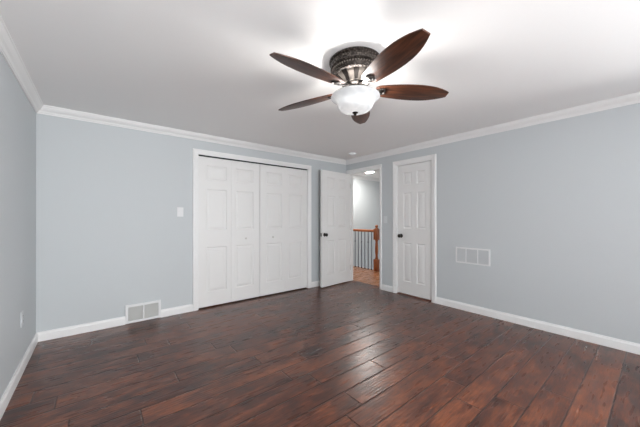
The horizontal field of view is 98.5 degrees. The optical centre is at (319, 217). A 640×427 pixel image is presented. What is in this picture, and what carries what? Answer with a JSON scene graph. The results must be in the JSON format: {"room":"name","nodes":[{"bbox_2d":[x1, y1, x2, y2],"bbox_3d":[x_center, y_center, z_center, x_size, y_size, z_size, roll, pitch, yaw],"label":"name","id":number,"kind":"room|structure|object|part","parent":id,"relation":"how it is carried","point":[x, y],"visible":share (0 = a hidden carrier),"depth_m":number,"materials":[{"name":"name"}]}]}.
{"room":"empty bedroom","nodes":[
{"label":"empty bedroom","id":0,"kind":"room"},
{"bbox_2d":[0,52,35,398],"bbox_3d":[-0.961,0.055,0.365,0.115,2.286,5.805,0,0,-39],"label":"wall","id":1,"kind":"structure","parent":0,"point":[17,115],"depth_m":1.97,"materials":[{"name":"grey paint"}]},
{"bbox_2d":[0,333,37,419],"bbox_3d":[-0.947,1.153,0.451,0.014,0.091,5.690,0,0,-39],"label":"baseboard","id":2,"kind":"structure","parent":1,"relation":"attached to","point":[4,401],"depth_m":1.97,"materials":[{"name":"white wood"}]},
{"bbox_2d":[0,15,42,112],"bbox_3d":[-0.930,-1.048,0.464,0.056,0.079,5.690,0,0,-39],"label":"crown molding","id":3,"kind":"structure","parent":1,"relation":"attached to","point":[8,49],"depth_m":1.91,"materials":[{"name":"white wood"}]},
{"bbox_2d":[20,310,22,327],"bbox_3d":[-2.320,0.788,2.150,0.009,0.116,0.072,0,0,-39],"label":"power outlet","id":4,"kind":"object","parent":1,"relation":"attached to","point":[21,313],"visible":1,"depth_m":2.12,"materials":[{"name":"grey plastic"}]},
{"bbox_2d":[36,113,345,331],"bbox_3d":[-1.153,0.055,4.012,4.393,2.286,0.115,0,0,-39],"label":"wall","id":5,"kind":"structure","parent":0,"point":[110,235],"depth_m":3.02,"materials":[{"name":"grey paint"}]},
{"bbox_2d":[125,300,160,323],"bbox_3d":[-2.049,1.090,3.206,0.349,0.208,0.016,0,0,-39],"label":"air vent","id":6,"kind":"object","parent":5,"relation":"in","point":[138,312],"visible":1,"depth_m":3.20,"materials":[{"name":"white plastic"}]},
{"bbox_2d":[128,305,142,320],"bbox_3d":[-2.110,1.089,3.159,0.142,0.159,0.011,0,0,-39],"label":"grille","id":7,"kind":"object","parent":6,"relation":"attached to","point":[135,312],"depth_m":3.15,"materials":[{"name":"white metal"}]},
{"bbox_2d":[144,303,157,317],"bbox_3d":[-1.989,1.089,3.256,0.142,0.159,0.011,0,0,-39],"label":"grille","id":8,"kind":"object","parent":6,"relation":"attached to","point":[150,309],"depth_m":3.25,"materials":[{"name":"white metal"}]},
{"bbox_2d":[36,281,319,341],"bbox_3d":[-1.113,1.153,3.962,4.163,0.091,0.014,0,0,-39],"label":"baseboard","id":9,"kind":"structure","parent":5,"relation":"attached to","point":[98,325],"depth_m":2.93,"materials":[{"name":"white wood"}]},
{"bbox_2d":[177,207,182,216],"bbox_3d":[-1.747,-0.072,3.450,0.072,0.116,0.015,0,0,-39],"label":"light switch","id":10,"kind":"object","parent":5,"relation":"attached to","point":[179,209],"visible":1,"depth_m":3.45,"materials":[{"name":"white plastic"}]},
{"bbox_2d":[37,105,345,164],"bbox_3d":[-1.100,-1.048,3.946,4.163,0.079,0.056,0,0,-39],"label":"crown molding","id":11,"kind":"structure","parent":5,"relation":"attached to","point":[46,110],"depth_m":3.35,"materials":[{"name":"white wood"}]},
{"bbox_2d":[199,156,259,307],"bbox_3d":[-1.246,0.190,3.877,0.870,1.984,0.060,0,0,-39],"label":"door","id":12,"kind":"structure","parent":5,"relation":"in","point":[229,191],"depth_m":3.84,"materials":[{"name":"white paint"}]},
{"bbox_2d":[192,148,310,310],"bbox_3d":[-0.927,0.153,4.184,1.909,2.090,0.133,0,0,-39],"label":"door frame","id":13,"kind":"structure","parent":5,"relation":"attached to","point":[195,152],"depth_m":3.59,"materials":[{"name":"white wood"}]},
{"bbox_2d":[199,155,306,169],"bbox_3d":[-0.912,-0.820,4.165,1.761,0.008,0.038,0,0,-39],"label":"track","id":14,"kind":"object","parent":5,"relation":"attached to","point":[199,155],"visible":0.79,"depth_m":4.07,"materials":[{"name":"black metal"}]},
{"bbox_2d":[260,165,306,295],"bbox_3d":[-0.561,0.190,4.429,0.875,1.984,0.060,0,0,-39],"label":"door","id":15,"kind":"structure","parent":5,"relation":"in","point":[283,191],"depth_m":4.40,"materials":[{"name":"white paint"}]},
{"bbox_2d":[0,0,639,178],"bbox_3d":[1.453,-1.148,3.076,7.276,0.120,6.995,0,0,-39],"label":"ceiling","id":16,"kind":"structure","parent":0,"point":[207,67],"depth_m":1.91,"materials":[{"name":"white paint"}]},
{"bbox_2d":[270,28,448,123],"bbox_3d":[0.210,-0.900,1.889,1.236,0.375,1.286,0,0,-39],"label":"ceiling fan","id":17,"kind":"object","parent":16,"relation":"hanging from","point":[354,68],"visible":1,"depth_m":1.79,"materials":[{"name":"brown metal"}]},
{"bbox_3d":[-0.101,-0.888,2.135,0.526,0.008,0.160,-1,12,31],"label":"blade","id":18,"kind":"part","parent":17,"relation":"part of","materials":[{"name":"brown wood"}]},
{"bbox_3d":[-0.061,-0.888,1.661,0.526,0.008,0.160,-1,14,-41],"label":"blade","id":19,"kind":"part","parent":17,"relation":"part of","materials":[{"name":"brown wood"}]},
{"bbox_3d":[0.246,-0.791,1.926,0.340,0.114,0.340,0,0,-39],"label":"lamp shade","id":20,"kind":"part","parent":17,"relation":"part of","materials":[{"name":"white glass"}]},
{"bbox_3d":[0.338,-0.888,2.320,0.160,0.008,0.526,-13,-4,13],"label":"blade","id":21,"kind":"part","parent":17,"relation":"part of","materials":[{"name":"brown wood"}]},
{"bbox_3d":[0.403,-0.888,1.553,0.160,0.008,0.526,14,-5,-22],"label":"blade","id":22,"kind":"part","parent":17,"relation":"part of","materials":[{"name":"brown wood"}]},
{"bbox_3d":[0.649,-0.888,1.960,0.526,0.008,0.160,1,-13,-5],"label":"blade","id":23,"kind":"part","parent":17,"relation":"part of","materials":[{"name":"brown wood"}]},
{"bbox_2d":[0,266,639,426],"bbox_3d":[0.784,1.323,2.536,5.556,0.250,6.995,0,0,-39],"label":"floor","id":24,"kind":"structure","parent":0,"point":[352,353],"depth_m":2.15,"materials":[{"name":"brown laminate"}]},
{"bbox_2d":[353,225,379,270],"bbox_3d":[1.007,0.677,6.581,0.102,1.042,0.974,0,0,-39],"label":"stair railing","id":25,"kind":"object","parent":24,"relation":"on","point":[376,232],"visible":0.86,"depth_m":6.35,"materials":[{"name":"brown wood"}]},
{"bbox_3d":[0.979,0.302,6.617,0.060,0.056,0.883,0,0,-39],"label":"handrail","id":26,"kind":"part","parent":25,"relation":"part of","materials":[{"name":"brown wood"}]},
{"bbox_3d":[1.281,0.677,6.242,0.102,1.042,0.102,0,0,-39],"label":"newel post","id":27,"kind":"part","parent":25,"relation":"part of","materials":[{"name":"brown wood"}]},
{"bbox_2d":[398,292,430,301],"bbox_3d":[1.451,1.194,4.193,0.111,0.008,0.583,0,0,-39],"label":"threshold","id":28,"kind":"object","parent":24,"relation":"on","point":[398,292],"visible":0.51,"depth_m":4.17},
{"bbox_2d":[353,179,379,268],"bbox_3d":[0.975,0.855,7.248,2.983,3.886,0.100,0,0,-39],"label":"wall","id":29,"kind":"structure","parent":0,"point":[366,193],"depth_m":7.38,"materials":[{"name":"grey paint"}]},
{"bbox_2d":[353,175,379,181],"bbox_3d":[0.985,-1.048,7.156,2.883,0.079,0.056,0,0,-39],"label":"crown molding","id":30,"kind":"structure","parent":29,"relation":"attached to","point":[354,176],"depth_m":7.35,"materials":[{"name":"white wood"}]},
{"bbox_2d":[346,103,639,343],"bbox_3d":[2.370,0.055,3.051,0.115,2.286,5.805,0,0,-39],"label":"wall","id":31,"kind":"structure","parent":0,"point":[555,205],"depth_m":2.92,"materials":[{"name":"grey paint"}]},
{"bbox_2d":[346,164,381,288],"bbox_3d":[0.810,0.150,4.971,0.133,2.096,0.841,0,0,-39],"label":"door frame","id":32,"kind":"structure","parent":31,"relation":"attached to","point":[375,167],"depth_m":5.01,"materials":[{"name":"white wood"}]},
{"bbox_2d":[320,170,350,287],"bbox_3d":[0.293,0.184,4.934,0.754,2.000,0.148,0,0,-44],"label":"door","id":33,"kind":"structure","parent":32,"relation":"attached to","point":[335,227],"depth_m":4.90,"materials":[{"name":"white paint"}]},
{"bbox_2d":[398,161,430,299],"bbox_3d":[1.409,0.180,4.159,0.103,1.996,0.577,0,0,-39],"label":"door","id":34,"kind":"structure","parent":31,"relation":"in","point":[414,180],"depth_m":4.16,"materials":[{"name":"white paint"}]},
{"bbox_2d":[393,154,435,302],"bbox_3d":[1.442,0.150,4.186,0.133,2.096,0.731,0,0,-39],"label":"door frame","id":35,"kind":"structure","parent":31,"relation":"attached to","point":[432,158],"depth_m":4.03,"materials":[{"name":"white wood"}]},
{"bbox_2d":[456,247,489,265],"bbox_3d":[1.929,0.486,3.497,0.010,0.205,0.412,0,0,-39],"label":"air vent","id":36,"kind":"object","parent":31,"relation":"in","point":[475,256],"visible":1,"depth_m":3.48,"materials":[{"name":"white plastic"}]},
{"bbox_2d":[457,248,464,261],"bbox_3d":[1.845,0.486,3.602,0.008,0.169,0.107,0,0,-39],"label":"grille","id":37,"kind":"object","parent":36,"relation":"attached to","point":[460,251],"depth_m":3.60,"materials":[{"name":"white metal"}]},
{"bbox_2d":[466,249,476,262],"bbox_3d":[1.926,0.486,3.501,0.008,0.169,0.128,0,0,-39],"label":"grille","id":38,"kind":"object","parent":36,"relation":"attached to","point":[471,254],"depth_m":3.50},
{"bbox_2d":[478,250,487,264],"bbox_3d":[2.011,0.486,3.396,0.008,0.169,0.117,0,0,-39],"label":"grille","id":39,"kind":"object","parent":36,"relation":"attached to","point":[482,254],"depth_m":3.40,"materials":[{"name":"white metal"}]},
{"bbox_2d":[346,92,639,164],"bbox_3d":[2.267,-1.048,3.042,0.056,0.079,5.690,0,0,-39],"label":"crown molding","id":40,"kind":"structure","parent":31,"relation":"attached to","point":[633,98],"depth_m":3.08,"materials":[{"name":"white wood"}]},
{"bbox_2d":[381,284,639,354],"bbox_3d":[2.547,1.153,2.727,0.014,0.091,4.848,0,0,-39],"label":"baseboard","id":41,"kind":"structure","parent":31,"relation":"attached to","point":[623,345],"depth_m":2.92,"materials":[{"name":"white wood"}]}
]}

